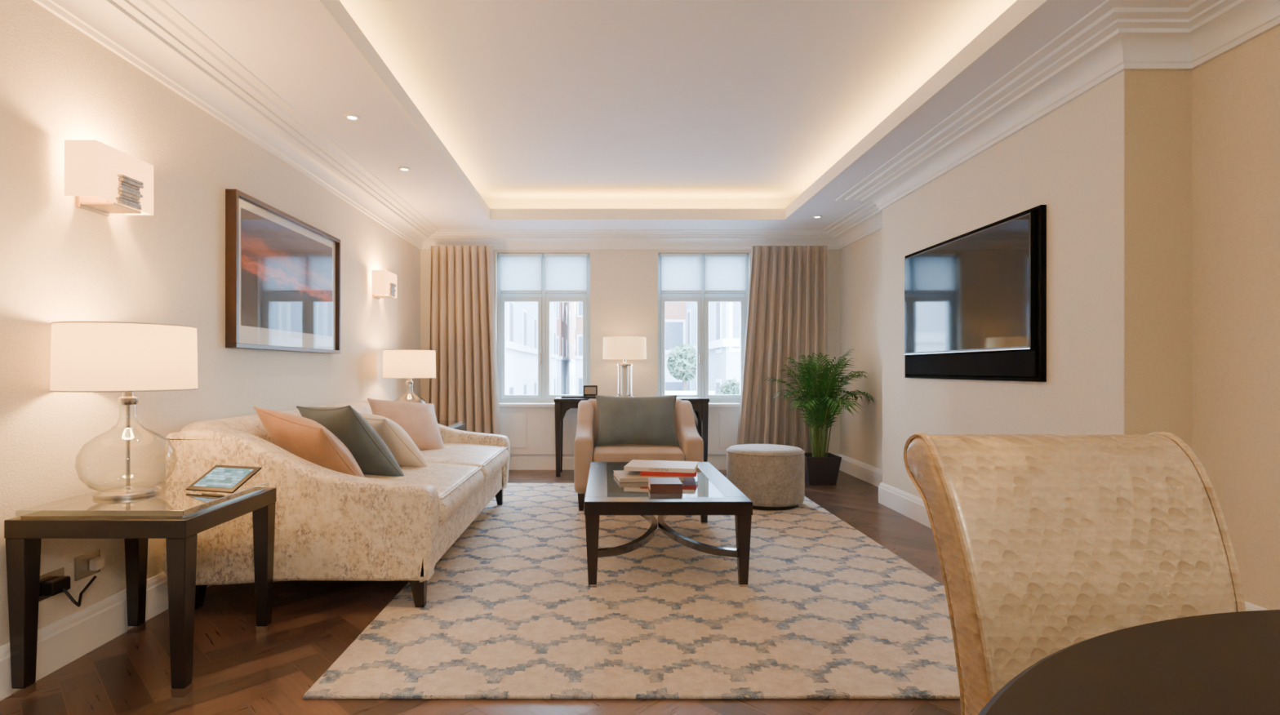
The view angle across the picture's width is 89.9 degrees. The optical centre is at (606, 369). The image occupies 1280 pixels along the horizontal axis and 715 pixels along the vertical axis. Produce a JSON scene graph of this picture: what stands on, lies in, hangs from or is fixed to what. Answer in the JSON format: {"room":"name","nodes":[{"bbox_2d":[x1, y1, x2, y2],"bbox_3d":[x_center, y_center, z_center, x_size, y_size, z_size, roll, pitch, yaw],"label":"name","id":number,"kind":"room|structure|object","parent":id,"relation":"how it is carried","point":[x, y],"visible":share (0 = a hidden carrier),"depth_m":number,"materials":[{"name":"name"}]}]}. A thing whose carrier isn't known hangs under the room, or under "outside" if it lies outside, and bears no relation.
{"room":"living room","nodes":[
{"label":"living room","id":0,"kind":"room"},
{"bbox_2d":[0,0,420,646],"bbox_3d":[-2.080,-0.325,2.775,0.100,3.050,8.950,0,0,0],"label":"wall","id":1,"kind":"structure","parent":0,"point":[60,260],"depth_m":2.67,"materials":[{"name":"paint"}]},
{"bbox_2d":[39,567,70,601],"bbox_3d":[-2.005,0.785,2.330,0.050,0.090,0.120,0,0,0],"label":"wall socket","id":2,"kind":"object","parent":1,"relation":"attached to","point":[51,584],"visible":0.7,"depth_m":2.31,"materials":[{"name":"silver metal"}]},
{"bbox_2d":[62,575,97,607],"bbox_3d":[-1.968,0.841,2.400,0.040,0.088,0.147,0,0,-7],"label":"power cable","id":3,"kind":"object","parent":2,"relation":"attached to","point":[77,604],"visible":1,"depth_m":2.39,"materials":[{"name":"black plastic"}]},
{"bbox_2d":[74,549,104,581],"bbox_3d":[-2.010,0.765,2.500,0.040,0.090,0.120,0,0,0],"label":"wall socket","id":4,"kind":"object","parent":1,"relation":"attached to","point":[88,564],"visible":1,"depth_m":2.50,"materials":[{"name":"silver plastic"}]},
{"bbox_2d":[0,571,210,701],"bbox_3d":[-2.019,1.015,2.700,0.022,0.170,8.600,0,0,0],"label":"baseboard","id":5,"kind":"structure","parent":1,"relation":"attached to","point":[62,642],"depth_m":2.46,"materials":[{"name":"paint"}]},
{"bbox_2d":[64,139,153,216],"bbox_3d":[-1.950,-0.735,2.525,0.161,0.230,0.302,0,0,0],"label":"wall sconce","id":6,"kind":"object","parent":1,"relation":"attached to","point":[100,175],"visible":1,"depth_m":2.46,"materials":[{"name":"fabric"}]},
{"bbox_2d":[225,189,340,353],"bbox_3d":[-2.000,-0.536,4.082,0.060,0.847,1.345,0,0,0],"label":"framed picture","id":7,"kind":"object","parent":1,"relation":"attached to","point":[282,272],"visible":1,"depth_m":3.89,"materials":[{"name":"brown wood"}]},
{"bbox_2d":[240,207,332,336],"bbox_3d":[-1.999,-0.561,4.088,0.002,0.645,1.163,0,0,0],"label":"print","id":8,"kind":"object","parent":7,"relation":"attached to","point":[286,270],"depth_m":3.96},
{"bbox_2d":[371,270,396,299],"bbox_3d":[-1.950,-0.735,5.640,0.161,0.230,0.302,0,0,0],"label":"wall sconce","id":9,"kind":"object","parent":1,"relation":"attached to","point":[383,282],"visible":1,"depth_m":5.50,"materials":[{"name":"white metal"}]},
{"bbox_2d":[0,470,960,714],"bbox_3d":[0.265,1.150,2.700,4.590,0.100,8.600,0,0,0],"label":"floor","id":10,"kind":"structure","parent":0,"point":[237,670],"depth_m":2.37,"materials":[{"name":"brown wood"}]},
{"bbox_2d":[4,481,276,697],"bbox_3d":[-1.702,0.787,2.425,0.605,0.625,0.590,0,0,0],"label":"side table","id":11,"kind":"object","parent":10,"relation":"on","point":[175,514],"visible":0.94,"depth_m":2.17,"materials":[{"name":"brown wood"}]},
{"bbox_2d":[48,320,198,499],"bbox_3d":[-1.815,0.155,2.430,0.453,0.641,0.453,0,0,0],"label":"table lamp","id":12,"kind":"object","parent":11,"relation":"on","point":[126,357],"visible":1,"depth_m":2.26,"materials":[{"name":"white fabric"}]},
{"bbox_2d":[21,486,266,518],"bbox_3d":[-1.702,0.499,2.425,0.545,0.008,0.530,0,0,0],"label":"tabletop","id":13,"kind":"object","parent":11,"relation":"on","point":[191,512],"depth_m":2.21,"materials":[{"name":"glass"}]},
{"bbox_2d":[185,464,262,493],"bbox_3d":[-1.496,0.430,2.507,0.228,0.082,0.141,0,0,16],"label":"tablet","id":14,"kind":"object","parent":11,"relation":"on","point":[220,478],"visible":1,"depth_m":2.49,"materials":[{"name":"glass"}]},
{"bbox_2d":[161,400,510,608],"bbox_3d":[-1.373,0.672,4.025,1.236,0.855,2.350,0,0,0],"label":"sofa","id":15,"kind":"object","parent":10,"relation":"on","point":[331,525],"visible":0.7,"depth_m":2.85,"materials":[{"name":"beige fabric"}]},
{"bbox_2d":[253,406,364,477],"bbox_3d":[-1.485,0.420,3.260,0.592,0.465,0.358,0,0,30],"label":"cushion","id":16,"kind":"object","parent":15,"relation":"on","point":[304,437],"visible":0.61,"depth_m":3.10,"materials":[{"name":"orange fabric"}]},
{"bbox_2d":[296,404,404,476],"bbox_3d":[-1.410,0.410,3.540,0.586,0.454,0.344,0,0,39],"label":"cushion","id":17,"kind":"object","parent":15,"relation":"on","point":[368,449],"visible":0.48,"depth_m":3.38,"materials":[{"name":"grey fabric"}]},
{"bbox_2d":[359,413,429,466],"bbox_3d":[-1.320,0.440,3.870,0.503,0.367,0.326,0,0,41],"label":"cushion","id":18,"kind":"object","parent":15,"relation":"on","point":[404,450],"visible":0.5,"depth_m":3.71,"materials":[{"name":"beige fabric"}]},
{"bbox_2d":[367,398,444,450],"bbox_3d":[-1.429,0.420,4.619,0.555,0.426,0.317,0,0,-42],"label":"cushion","id":19,"kind":"object","parent":15,"relation":"on","point":[419,420],"visible":0.57,"depth_m":4.57,"materials":[{"name":"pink fabric"}]},
{"bbox_2d":[363,462,484,525],"bbox_3d":[-1.246,0.668,3.512,0.981,0.181,1.008,0,0,0],"label":"seat cushion","id":20,"kind":"object","parent":15,"relation":"on","point":[455,485],"depth_m":3.48,"materials":[{"name":"beige fabric"}]},
{"bbox_2d":[420,443,509,486],"bbox_3d":[-1.246,0.668,4.538,0.981,0.181,1.008,0,0,0],"label":"seat cushion","id":21,"kind":"object","parent":15,"relation":"on","point":[492,458],"depth_m":4.45,"materials":[{"name":"beige fabric"}]},
{"bbox_2d":[436,420,465,431],"bbox_3d":[-1.603,0.787,5.620,0.605,0.625,0.590,0,0,0],"label":"side table","id":22,"kind":"object","parent":10,"relation":"on","point":[456,424],"visible":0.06,"depth_m":5.70,"materials":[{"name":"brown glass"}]},
{"bbox_2d":[382,349,435,402],"bbox_3d":[-1.735,0.155,5.650,0.453,0.641,0.453,0,0,0],"label":"table lamp","id":23,"kind":"object","parent":22,"relation":"on","point":[409,364],"visible":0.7,"depth_m":5.46,"materials":[{"name":"white fabric"}]},
{"bbox_2d":[302,483,959,698],"bbox_3d":[0.345,1.093,4.115,2.710,0.014,3.970,0,0,0],"label":"area rug","id":24,"kind":"object","parent":10,"relation":"on","point":[825,611],"visible":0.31,"depth_m":2.76,"materials":[{"name":"fabric"}]},
{"bbox_2d":[573,399,703,511],"bbox_3d":[0.251,0.674,5.277,0.988,0.824,0.852,0,0,0],"label":"armchair","id":25,"kind":"object","parent":24,"relation":"on","point":[691,448],"visible":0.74,"depth_m":4.91,"materials":[{"name":"beige fabric"}]},
{"bbox_2d":[595,395,679,446],"bbox_3d":[0.250,0.420,5.237,0.678,0.408,0.252,0,0,0],"label":"cushion","id":26,"kind":"object","parent":25,"relation":"on","point":[622,420],"visible":1,"depth_m":5.16,"materials":[{"name":"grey fabric"}]},
{"bbox_2d":[592,444,684,462],"bbox_3d":[0.251,0.691,5.141,0.702,0.131,0.571,0,0,0],"label":"seat cushion","id":27,"kind":"object","parent":25,"relation":"on","point":[611,453],"depth_m":4.88,"materials":[{"name":"beige fabric"}]},
{"bbox_2d":[584,462,752,586],"bbox_3d":[0.309,0.872,3.850,0.835,0.429,1.360,0,0,0],"label":"coffee table","id":28,"kind":"object","parent":24,"relation":"on","point":[709,492],"visible":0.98,"depth_m":3.24,"materials":[{"name":"brown wood"}]},
{"bbox_2d":[613,470,684,482],"bbox_3d":[0.250,0.645,3.870,0.380,0.024,0.290,0,0,-7],"label":"book","id":29,"kind":"object","parent":28,"relation":"on","point":[622,476],"visible":0.61,"depth_m":3.75,"materials":[{"name":"beige paper"}]},
{"bbox_2d":[640,470,696,476],"bbox_3d":[0.380,0.621,3.900,0.330,0.024,0.250,0,0,6],"label":"book","id":30,"kind":"object","parent":29,"relation":"on","point":[642,473],"visible":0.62,"depth_m":3.78,"materials":[{"name":"paper"}]},
{"bbox_2d":[623,459,697,473],"bbox_3d":[0.345,0.597,3.939,0.420,0.024,0.301,0,0,13],"label":"book","id":31,"kind":"object","parent":30,"relation":"on","point":[634,464],"visible":1,"depth_m":3.84,"materials":[{"name":"paper"}]},
{"bbox_2d":[647,477,682,493],"bbox_3d":[0.318,0.632,3.480,0.170,0.050,0.200,0,0,0],"label":"book","id":32,"kind":"object","parent":28,"relation":"on","point":[655,485],"visible":1,"depth_m":3.38,"materials":[{"name":"paper"}]},
{"bbox_2d":[726,444,804,511],"bbox_3d":[1.285,0.857,5.170,0.618,0.458,0.618,0,0,0],"label":"ottoman","id":33,"kind":"object","parent":24,"relation":"on","point":[772,477],"visible":0.91,"depth_m":4.91,"materials":[{"name":"beige woven fabric"},{"name":"black plastic"}]},
{"bbox_2d":[554,396,709,476],"bbox_3d":[0.260,0.700,6.692,1.580,0.800,0.385,0,0,0],"label":"console table","id":34,"kind":"object","parent":10,"relation":"on","point":[700,404],"visible":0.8,"depth_m":6.51,"materials":[{"name":"brown wood"}]},
{"bbox_2d":[560,395,595,398],"bbox_3d":[-0.270,0.291,6.600,0.380,0.018,0.100,0,0,0],"label":"tray","id":35,"kind":"object","parent":34,"relation":"on","point":[562,397],"visible":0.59,"depth_m":6.55,"materials":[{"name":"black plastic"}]},
{"bbox_2d":[582,385,597,395],"bbox_3d":[-0.165,0.235,6.698,0.150,0.130,0.064,0,0,0],"label":"desk clock","id":36,"kind":"object","parent":34,"relation":"on","point":[588,390],"visible":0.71,"depth_m":6.67,"materials":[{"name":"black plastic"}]},
{"bbox_2d":[603,336,646,397],"bbox_3d":[0.195,-0.015,6.700,0.456,0.630,0.456,0,0,0],"label":"table lamp","id":37,"kind":"object","parent":34,"relation":"on","point":[624,348],"visible":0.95,"depth_m":6.53,"materials":[{"name":"white fabric"}]},
{"bbox_2d":[764,349,875,485],"bbox_3d":[2.014,0.455,6.064,0.972,1.290,0.982,0,0,0],"label":"potted palm","id":38,"kind":"object","parent":10,"relation":"on","point":[821,468],"visible":1,"depth_m":6.05,"materials":[{"name":"plant"}]},
{"bbox_2d":[903,431,1245,714],"bbox_3d":[0.860,0.612,0.958,0.496,0.976,0.739,0,0,0],"label":"dining chair","id":39,"kind":"object","parent":10,"relation":"on","point":[1046,544],"visible":0.88,"depth_m":1.13,"materials":[{"name":"beige fabric"}]},
{"bbox_2d":[977,609,1279,714],"bbox_3d":[1.060,0.725,-0.005,1.900,0.750,1.900,0,0,0],"label":"dining table","id":40,"kind":"object","parent":10,"relation":"on","point":[1228,663],"visible":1,"depth_m":0.73,"materials":[{"name":"brown wood"}]},
{"bbox_2d":[420,249,839,453],"bbox_3d":[0.265,-0.325,7.125,4.590,3.050,0.250,0,0,0],"label":"wall","id":41,"kind":"structure","parent":0,"point":[624,283],"depth_m":7.00,"materials":[{"name":"paint"}]},
{"bbox_2d":[429,245,500,435],"bbox_3d":[-1.493,-0.107,6.750,0.786,2.385,0.136,0,0,0],"label":"curtain","id":42,"kind":"object","parent":41,"relation":"hanging from","point":[464,388],"visible":0.8,"depth_m":6.73,"materials":[{"name":"fabric"}]},
{"bbox_2d":[497,253,590,402],"bbox_3d":[-0.690,-0.452,7.110,1.029,1.644,0.120,0,0,0],"label":"window","id":43,"kind":"structure","parent":41,"relation":"in","point":[544,299],"depth_m":7.09,"materials":[{"name":"paint"}]},
{"bbox_2d":[498,253,542,292],"bbox_3d":[-0.938,-1.058,7.045,0.472,0.425,0.050,0,0,0],"label":"roller blind","id":44,"kind":"object","parent":43,"relation":"attached to","point":[519,272],"visible":1,"depth_m":7.04,"materials":[{"name":"fabric"}]},
{"bbox_2d":[544,253,587,292],"bbox_3d":[-0.441,-1.058,7.045,0.472,0.425,0.050,0,0,0],"label":"roller blind","id":45,"kind":"object","parent":43,"relation":"attached to","point":[564,272],"visible":1,"depth_m":7.04,"materials":[{"name":"fabric"}]},
{"bbox_2d":[498,403,739,454],"bbox_3d":[0.190,0.652,7.000,2.880,0.555,0.200,0,0,0],"label":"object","id":46,"kind":"structure","parent":41,"relation":"attached to","point":[529,428],"depth_m":6.96,"materials":[{"name":"paint"}]},
{"bbox_2d":[508,453,839,470],"bbox_3d":[0.265,1.015,6.989,4.590,0.170,0.022,0,0,0],"label":"baseboard","id":47,"kind":"structure","parent":41,"relation":"attached to","point":[517,462],"depth_m":6.98,"materials":[{"name":"paint"}]},
{"bbox_2d":[657,253,748,402],"bbox_3d":[1.071,-0.452,7.110,1.008,1.644,0.120,0,0,0],"label":"window","id":48,"kind":"structure","parent":41,"relation":"in","point":[702,299],"depth_m":7.08,"materials":[{"name":"paint"}]},
{"bbox_2d":[660,253,702,292],"bbox_3d":[0.828,-1.058,7.045,0.462,0.425,0.050,0,0,0],"label":"roller blind","id":49,"kind":"object","parent":48,"relation":"attached to","point":[680,272],"visible":1,"depth_m":7.04,"materials":[{"name":"fabric"}]},
{"bbox_2d":[704,253,746,292],"bbox_3d":[1.314,-1.058,7.045,0.462,0.425,0.050,0,0,0],"label":"roller blind","id":50,"kind":"object","parent":48,"relation":"attached to","point":[724,272],"visible":1,"depth_m":7.04,"materials":[{"name":"fabric"}]},
{"bbox_2d":[737,245,827,453],"bbox_3d":[1.853,-0.107,6.750,0.973,2.385,0.138,0,0,0],"label":"curtain","id":51,"kind":"object","parent":41,"relation":"hanging from","point":[787,317],"visible":0.75,"depth_m":6.75,"materials":[{"name":"fabric"}]},
{"bbox_2d":[165,0,1106,230],"bbox_3d":[0.265,-1.645,2.700,4.590,0.370,8.600,0,0,0],"label":"ceiling","id":52,"kind":"structure","parent":0,"point":[540,104],"depth_m":3.81,"materials":[{"name":"paint"}]},
{"bbox_2d":[343,113,360,120],"bbox_3d":[-1.468,-1.455,3.700,0.090,0.010,0.090,0,0,0],"label":"recessed light","id":53,"kind":"object","parent":52,"relation":"in","point":[353,117],"visible":1,"depth_m":3.69,"materials":[{"name":"paint"}]},
{"bbox_2d":[398,166,410,171],"bbox_3d":[-1.468,-1.455,4.660,0.090,0.010,0.090,0,0,0],"label":"recessed light","id":54,"kind":"object","parent":52,"relation":"in","point":[400,168],"visible":1,"depth_m":4.65,"materials":[{"name":"paint"}]},
{"bbox_2d":[315,0,1052,220],"bbox_3d":[0.305,-1.507,2.675,2.908,0.106,7.148,0,0,0],"label":"cove","id":55,"kind":"structure","parent":52,"relation":"attached to","point":[1020,11],"depth_m":3.84,"materials":[{"name":"paint"}]},
{"bbox_2d":[812,215,822,218],"bbox_3d":[2.020,-1.455,6.120,0.090,0.010,0.090,0,0,0],"label":"recessed light","id":56,"kind":"object","parent":52,"relation":"in","point":[814,216],"visible":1,"depth_m":6.10,"materials":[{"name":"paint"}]},
{"bbox_2d":[804,453,841,485],"bbox_3d":[2.050,0.965,6.180,0.330,0.270,0.330,0,0,0],"label":"planter","id":57,"kind":"object","parent":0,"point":[820,468],"depth_m":6.04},
{"bbox_2d":[882,71,1124,498],"bbox_3d":[2.413,-0.180,4.025,0.295,2.560,2.450,0,0,0],"label":"wall","id":58,"kind":"structure","parent":0,"point":[1069,161],"depth_m":3.26,"materials":[{"name":"painted plaster"}]},
{"bbox_2d":[32,0,1279,249],"bbox_3d":[0.265,-1.383,2.700,4.590,0.155,8.600,0,0,0],"label":"trim","id":59,"kind":"structure","parent":58,"relation":"attached to","point":[1116,37],"depth_m":3.29,"materials":[{"name":"paint"}]},
{"bbox_2d":[903,204,1046,382],"bbox_3d":[2.241,-0.390,4.040,0.047,0.911,1.500,0,0,0],"label":"television","id":60,"kind":"object","parent":58,"relation":"attached to","point":[975,300],"visible":1,"depth_m":3.77,"materials":[{"name":"black plastic"},{"name":"glass"}]},
{"bbox_2d":[839,453,1267,611],"bbox_3d":[2.401,1.015,2.700,0.317,0.170,8.600,0,0,0],"label":"baseboard","id":61,"kind":"structure","parent":58,"relation":"attached to","point":[913,507],"depth_m":5.05,"materials":[{"name":"paint"}]},
{"bbox_2d":[840,26,1279,609],"bbox_3d":[2.610,-0.325,2.775,0.100,3.050,8.950,0,0,0],"label":"wall","id":62,"kind":"structure","parent":0,"point":[1236,94],"depth_m":2.61,"materials":[{"name":"beige paint"}]},
{"bbox_2d":[1124,70,1191,448],"bbox_3d":[2.413,-0.180,2.798,0.294,2.560,0.004,0,0,0],"label":"wall","id":63,"kind":"structure","parent":0,"point":[1157,104],"depth_m":2.80,"materials":[{"name":"yellow painted plaster"}]},
{"label":"outside","id":64,"kind":"structure","parent":0,"visible":0},
{"bbox_3d":[0.000,3.400,58.800,80.000,0.200,102.400,0,0,0],"label":"ground","id":65,"kind":"structure","parent":64,"visible":0},
{"bbox_2d":[506,302,558,394],"bbox_3d":[-7.700,-3.475,30.500,9.100,13.550,27.500,0,0,0],"label":"building","id":66,"kind":"structure","parent":65,"relation":"on","point":[522,317],"depth_m":26.67,"materials":[{"name":"stone"}]},
{"bbox_2d":[556,302,575,394],"bbox_3d":[-6.200,-3.975,59.000,6.100,14.550,22.500,0,0,0],"label":"building","id":67,"kind":"structure","parent":65,"relation":"on","point":[566,362],"depth_m":54.03,"materials":[{"name":"red brick"}]},
{"bbox_2d":[574,314,575,355],"bbox_3d":[0.000,-1.975,90.000,28.500,10.550,10.500,0,0,0],"label":"building","id":68,"kind":"structure","parent":65,"relation":"on","point":[575,314],"depth_m":84.97,"materials":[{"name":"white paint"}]},
{"bbox_2d":[573,302,582,394],"bbox_3d":[1.200,-3.225,53.000,7.300,13.050,14.500,0,0,0],"label":"building","id":69,"kind":"structure","parent":65,"relation":"on","point":[578,357],"depth_m":45.97,"materials":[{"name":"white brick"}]},
{"bbox_2d":[665,302,685,391],"bbox_3d":[4.000,-2.225,36.000,2.900,11.050,8.500,0,0,0],"label":"building","id":70,"kind":"structure","parent":65,"relation":"on","point":[675,312],"depth_m":31.96,"materials":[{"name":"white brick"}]},
{"bbox_2d":[666,342,696,391],"bbox_3d":[2.499,1.229,20.517,1.188,4.149,1.202,0,0,0],"label":"tree","id":71,"kind":"object","parent":65,"relation":"on","point":[681,364],"visible":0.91,"depth_m":20.21,"materials":[{"name":"green plant"}]},
{"bbox_2d":[665,391,715,394],"bbox_3d":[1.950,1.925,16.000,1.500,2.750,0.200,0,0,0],"label":"balustrade","id":72,"kind":"object","parent":65,"relation":"on","point":[666,392],"visible":0.02,"depth_m":15.90,"materials":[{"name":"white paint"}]},
{"bbox_2d":[685,302,739,394],"bbox_3d":[6.625,-2.975,25.000,6.250,12.550,10.500,0,0,0],"label":"building","id":73,"kind":"structure","parent":65,"relation":"on","point":[723,317],"depth_m":21.07,"materials":[{"name":"grey stone"}]},
{"bbox_2d":[717,377,739,394],"bbox_3d":[3.439,1.755,17.492,0.875,3.099,0.884,0,0,0],"label":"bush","id":74,"kind":"object","parent":65,"relation":"on","point":[731,386],"visible":0.35,"depth_m":17.29,"materials":[{"name":"green plant"}]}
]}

